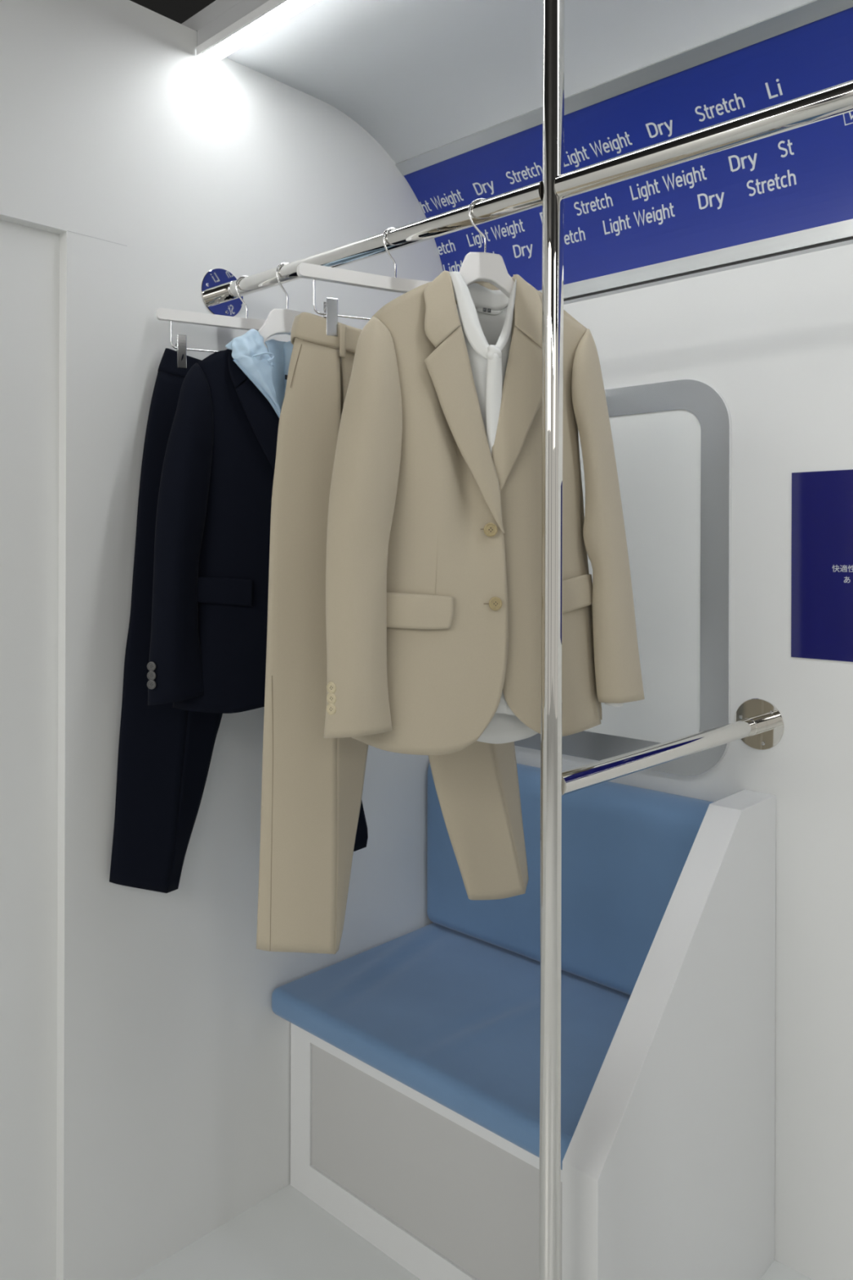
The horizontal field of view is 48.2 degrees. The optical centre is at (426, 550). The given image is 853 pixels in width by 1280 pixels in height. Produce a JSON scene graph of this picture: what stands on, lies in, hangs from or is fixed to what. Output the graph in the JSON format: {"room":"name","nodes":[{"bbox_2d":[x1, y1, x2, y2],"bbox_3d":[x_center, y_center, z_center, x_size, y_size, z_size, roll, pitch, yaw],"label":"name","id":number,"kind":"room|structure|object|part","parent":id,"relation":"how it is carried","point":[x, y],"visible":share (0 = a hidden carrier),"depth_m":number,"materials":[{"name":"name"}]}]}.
{"room":"clothing store display","nodes":[
{"label":"clothing store display","id":0,"kind":"room"},
{"bbox_2d":[129,0,215,23],"bbox_3d":[-0.919,-2.053,0.157,14.000,0.100,11.000,0,0,43],"label":"ceiling","id":1,"kind":"structure","parent":0,"point":[178,11],"depth_m":3.52,"materials":[{"name":"black"}]},
{"bbox_2d":[0,0,443,1279],"bbox_3d":[-1.381,0.185,1.205,0.100,2.621,4.300,0,0,43],"label":"wall","id":2,"kind":"structure","parent":0,"point":[173,1099],"depth_m":1.99,"materials":[{"name":"white paint"}]},
{"bbox_2d":[0,219,59,1279],"bbox_3d":[-1.800,0.435,0.765,0.045,2.117,3.087,0,0,43],"label":"wall panel","id":3,"kind":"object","parent":2,"relation":"in","point":[29,257],"depth_m":1.83,"materials":[{"name":"white"}]},
{"bbox_2d":[66,230,127,246],"bbox_3d":[-0.654,-0.620,1.898,0.001,0.001,0.127,0,0,43],"label":"trim","id":4,"kind":"structure","parent":2,"relation":"attached to","point":[67,230],"depth_m":1.90,"materials":[{"name":"grey paint"}]},
{"bbox_2d":[181,0,242,31],"bbox_3d":[0.937,-1.138,0.742,4.100,0.038,0.046,0,0,43],"label":"trim","id":5,"kind":"structure","parent":2,"relation":"attached to","point":[217,7],"depth_m":2.03,"materials":[{"name":"grey"}]},
{"bbox_2d":[132,1183,813,1279],"bbox_3d":[-0.930,1.522,0.157,14.000,0.050,11.000,0,0,43],"label":"floor","id":6,"kind":"structure","parent":0,"point":[286,1235],"depth_m":2.03,"materials":[{"name":"white"}]},
{"bbox_2d":[290,1022,562,1279],"bbox_3d":[0.182,1.289,2.160,0.861,0.424,0.555,0,0,43],"label":"bench base","id":7,"kind":"object","parent":6,"relation":"on","point":[444,1196],"visible":0.47,"depth_m":1.99,"materials":[{"name":"white laminate"}]},
{"bbox_2d":[271,922,631,1169],"bbox_3d":[0.157,1.041,2.133,0.862,0.071,0.612,0,0,43],"label":"seat cushion","id":8,"kind":"object","parent":7,"relation":"on","point":[452,1016],"visible":0.78,"depth_m":2.05,"materials":[{"name":"blue fabric"}]},
{"bbox_2d":[426,763,714,995],"bbox_3d":[0.337,0.780,2.323,0.862,0.460,0.108,0,0,43],"label":"cushion","id":9,"kind":"object","parent":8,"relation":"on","point":[626,849],"visible":0.55,"depth_m":2.21,"materials":[{"name":"blue fabric"}]},
{"bbox_2d":[561,789,776,1279],"bbox_3d":[0.481,1.010,1.797,0.070,0.984,0.677,0,0,43],"label":"panel","id":10,"kind":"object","parent":6,"relation":"on","point":[668,1161],"depth_m":1.78,"materials":[{"name":"white laminate"}]},
{"bbox_2d":[226,0,852,304],"bbox_3d":[1.262,-0.862,1.015,4.000,0.495,0.793,0,0,43],"label":"ceiling","id":11,"kind":"structure","parent":0,"point":[420,77],"depth_m":2.05,"materials":[{"name":"white"}]},
{"bbox_2d":[195,0,319,62],"bbox_3d":[0.974,-1.091,0.707,3.998,0.056,0.052,0,0,43],"label":"light strip","id":12,"kind":"object","parent":11,"relation":"attached to","point":[247,20],"visible":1,"depth_m":1.96,"materials":[{"name":"white plastic"}]},
{"bbox_2d":[395,0,852,301],"bbox_3d":[1.446,-0.816,1.209,3.999,0.388,0.217,0,0,43],"label":"advertising panel","id":13,"kind":"object","parent":11,"relation":"attached to","point":[792,189],"visible":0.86,"depth_m":2.08,"materials":[{"name":"blue plastic"}]},
{"bbox_2d":[515,244,852,1279],"bbox_3d":[1.551,0.446,1.325,4.000,2.118,0.100,0,0,43],"label":"wall","id":14,"kind":"structure","parent":0,"point":[774,338],"depth_m":2.00,"materials":[{"name":"white paint"}]},
{"bbox_2d":[200,0,852,1279],"bbox_3d":[1.239,0.207,0.994,4.000,2.593,0.809,0,0,43],"label":"handrail","id":15,"kind":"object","parent":14,"relation":"in","point":[672,439],"depth_m":1.98,"materials":[{"name":"silver metal"}]},
{"bbox_2d":[155,275,266,368],"bbox_3d":[-0.380,-0.481,2.033,0.380,0.217,0.050,0,0,-23],"label":"hanger","id":16,"kind":"object","parent":15,"relation":"hanging from","point":[163,314],"visible":0.62,"depth_m":1.99,"materials":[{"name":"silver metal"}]},
{"bbox_3d":[-0.381,-0.446,2.035,0.324,0.060,0.004,0,0,-23],"label":"wire rod","id":17,"kind":"part","parent":16,"relation":"part of","materials":[{"name":"silver metal"}]},
{"bbox_2d":[109,347,368,893],"bbox_3d":[-0.383,0.142,2.054,0.583,1.113,0.066,0,0,-32],"label":"trousers","id":18,"kind":"object","parent":16,"relation":"hanging from","point":[165,752],"visible":0.33,"depth_m":1.93,"materials":[{"name":"black fabric"}]},
{"bbox_3d":[-0.505,0.165,1.973,0.291,1.065,0.055,0,0,-32],"label":"leg","id":19,"kind":"part","parent":18,"relation":"part of","materials":[{"name":"black fabric"}]},
{"bbox_2d":[257,262,302,343],"bbox_3d":[-0.286,-0.466,1.956,0.341,0.248,0.020,0,0,-27],"label":"hanger","id":20,"kind":"object","parent":15,"relation":"hanging from","point":[278,322],"visible":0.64,"depth_m":1.94,"materials":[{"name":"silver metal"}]},
{"bbox_2d":[146,349,279,713],"bbox_3d":[-0.284,-0.049,1.946,0.568,0.730,0.117,0,0,-27],"label":"blazer","id":21,"kind":"object","parent":20,"relation":"hanging from","point":[208,639],"visible":0.42,"depth_m":1.85,"materials":[{"name":"black fabric"}]},
{"bbox_3d":[-0.298,-0.044,1.976,0.459,0.720,0.050,0,0,-27],"label":"panel","id":22,"kind":"part","parent":21,"relation":"part of","materials":[{"name":"black fabric"}]},
{"bbox_2d":[225,328,293,417],"bbox_3d":[-0.282,-0.131,1.945,0.313,0.625,0.103,0,0,-27],"label":"shirt","id":23,"kind":"object","parent":20,"relation":"hanging from","point":[268,368],"visible":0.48,"depth_m":1.89,"materials":[{"name":"blue fabric"}]},
{"bbox_3d":[-0.333,-0.322,1.878,0.094,0.117,0.022,0,0,-27],"label":"panel","id":24,"kind":"part","parent":23,"relation":"part of","materials":[{"name":"blue fabric"}]},
{"bbox_2d":[297,226,430,336],"bbox_3d":[-0.052,-0.480,1.727,0.378,0.218,0.039,0,0,-24],"label":"hanger","id":25,"kind":"object","parent":15,"relation":"hanging from","point":[305,270],"visible":0.66,"depth_m":1.68,"materials":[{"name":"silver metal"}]},
{"bbox_3d":[-0.051,-0.442,1.724,0.322,0.064,0.004,0,0,-24],"label":"wire rod","id":26,"kind":"part","parent":25,"relation":"part of","materials":[{"name":"silver metal"}]},
{"bbox_2d":[256,311,528,954],"bbox_3d":[-0.042,0.143,1.746,0.552,1.106,0.092,0,0,-28],"label":"trousers","id":27,"kind":"object","parent":25,"relation":"hanging from","point":[312,786],"visible":0.54,"depth_m":1.63,"materials":[{"name":"brown fabric"}]},
{"bbox_3d":[-0.168,0.164,1.676,0.262,1.063,0.085,0,0,-17],"label":"leg","id":28,"kind":"part","parent":27,"relation":"part of","materials":[{"name":"beige fabric"}]},
{"bbox_3d":[0.068,0.149,1.803,0.305,1.030,0.086,0,0,-28],"label":"leg","id":29,"kind":"part","parent":27,"relation":"part of","materials":[{"name":"beige fabric"}]},
{"bbox_3d":[-0.132,-0.567,1.809,0.878,0.036,0.036,0,0,43],"label":"hanging rail","id":30,"kind":"part","parent":15,"relation":"part of","materials":[{"name":"silver metal"}]},
{"bbox_2d":[458,198,514,297],"bbox_3d":[0.095,-0.477,1.596,0.319,0.223,0.020,0,0,-13],"label":"hanger","id":31,"kind":"object","parent":15,"relation":"hanging from","point":[491,268],"visible":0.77,"depth_m":1.59,"materials":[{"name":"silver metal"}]},
{"bbox_2d":[323,270,644,755],"bbox_3d":[0.101,-0.073,1.594,0.564,0.798,0.131,0,0,-19],"label":"blazer","id":32,"kind":"object","parent":31,"relation":"hanging from","point":[433,558],"visible":0.94,"depth_m":1.53,"materials":[{"name":"brown fabric"}]},
{"bbox_3d":[0.006,-0.065,1.541,0.252,0.782,0.050,0,0,-8],"label":"panel","id":33,"kind":"part","parent":32,"relation":"part of","materials":[{"name":"beige fabric"}]},
{"bbox_3d":[0.087,-0.075,1.622,0.441,0.772,0.058,0,0,-13],"label":"panel","id":34,"kind":"part","parent":32,"relation":"part of","materials":[{"name":"beige fabric"}]},
{"bbox_3d":[0.206,-0.075,1.592,0.216,0.767,0.047,0,0,-19],"label":"panel","id":35,"kind":"part","parent":32,"relation":"part of","materials":[{"name":"beige fabric"}]},
{"bbox_2d":[448,271,623,743],"bbox_3d":[0.172,-0.066,1.599,0.351,0.782,0.106,0,0,-13],"label":"blouse","id":36,"kind":"object","parent":31,"relation":"hanging from","point":[486,315],"visible":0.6,"depth_m":1.56,"materials":[{"name":"white fabric"}]},
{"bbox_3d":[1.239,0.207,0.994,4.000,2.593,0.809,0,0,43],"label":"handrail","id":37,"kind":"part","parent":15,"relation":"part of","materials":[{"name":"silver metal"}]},
{"bbox_3d":[0.385,0.061,2.354,0.650,0.780,0.004,0,0,43],"label":"pane","id":38,"kind":"part","parent":15,"relation":"part of","materials":[{"name":"white plastic"}]},
{"bbox_3d":[0.459,0.372,1.776,0.036,0.036,0.736,0,0,43],"label":"rail","id":39,"kind":"part","parent":15,"relation":"part of","materials":[{"name":"silver metal"}]},
{"bbox_3d":[1.333,-0.562,0.427,3.088,0.036,0.036,0,0,43],"label":"hanging rail","id":40,"kind":"part","parent":15,"relation":"part of","materials":[{"name":"silver metal"}]},
{"bbox_2d":[791,469,852,662],"bbox_3d":[0.959,0.031,1.814,0.534,0.386,0.002,0,0,43],"label":"poster","id":41,"kind":"object","parent":14,"relation":"attached to","point":[822,601],"visible":1,"depth_m":1.95,"materials":[{"name":"blue paper"}]}
]}

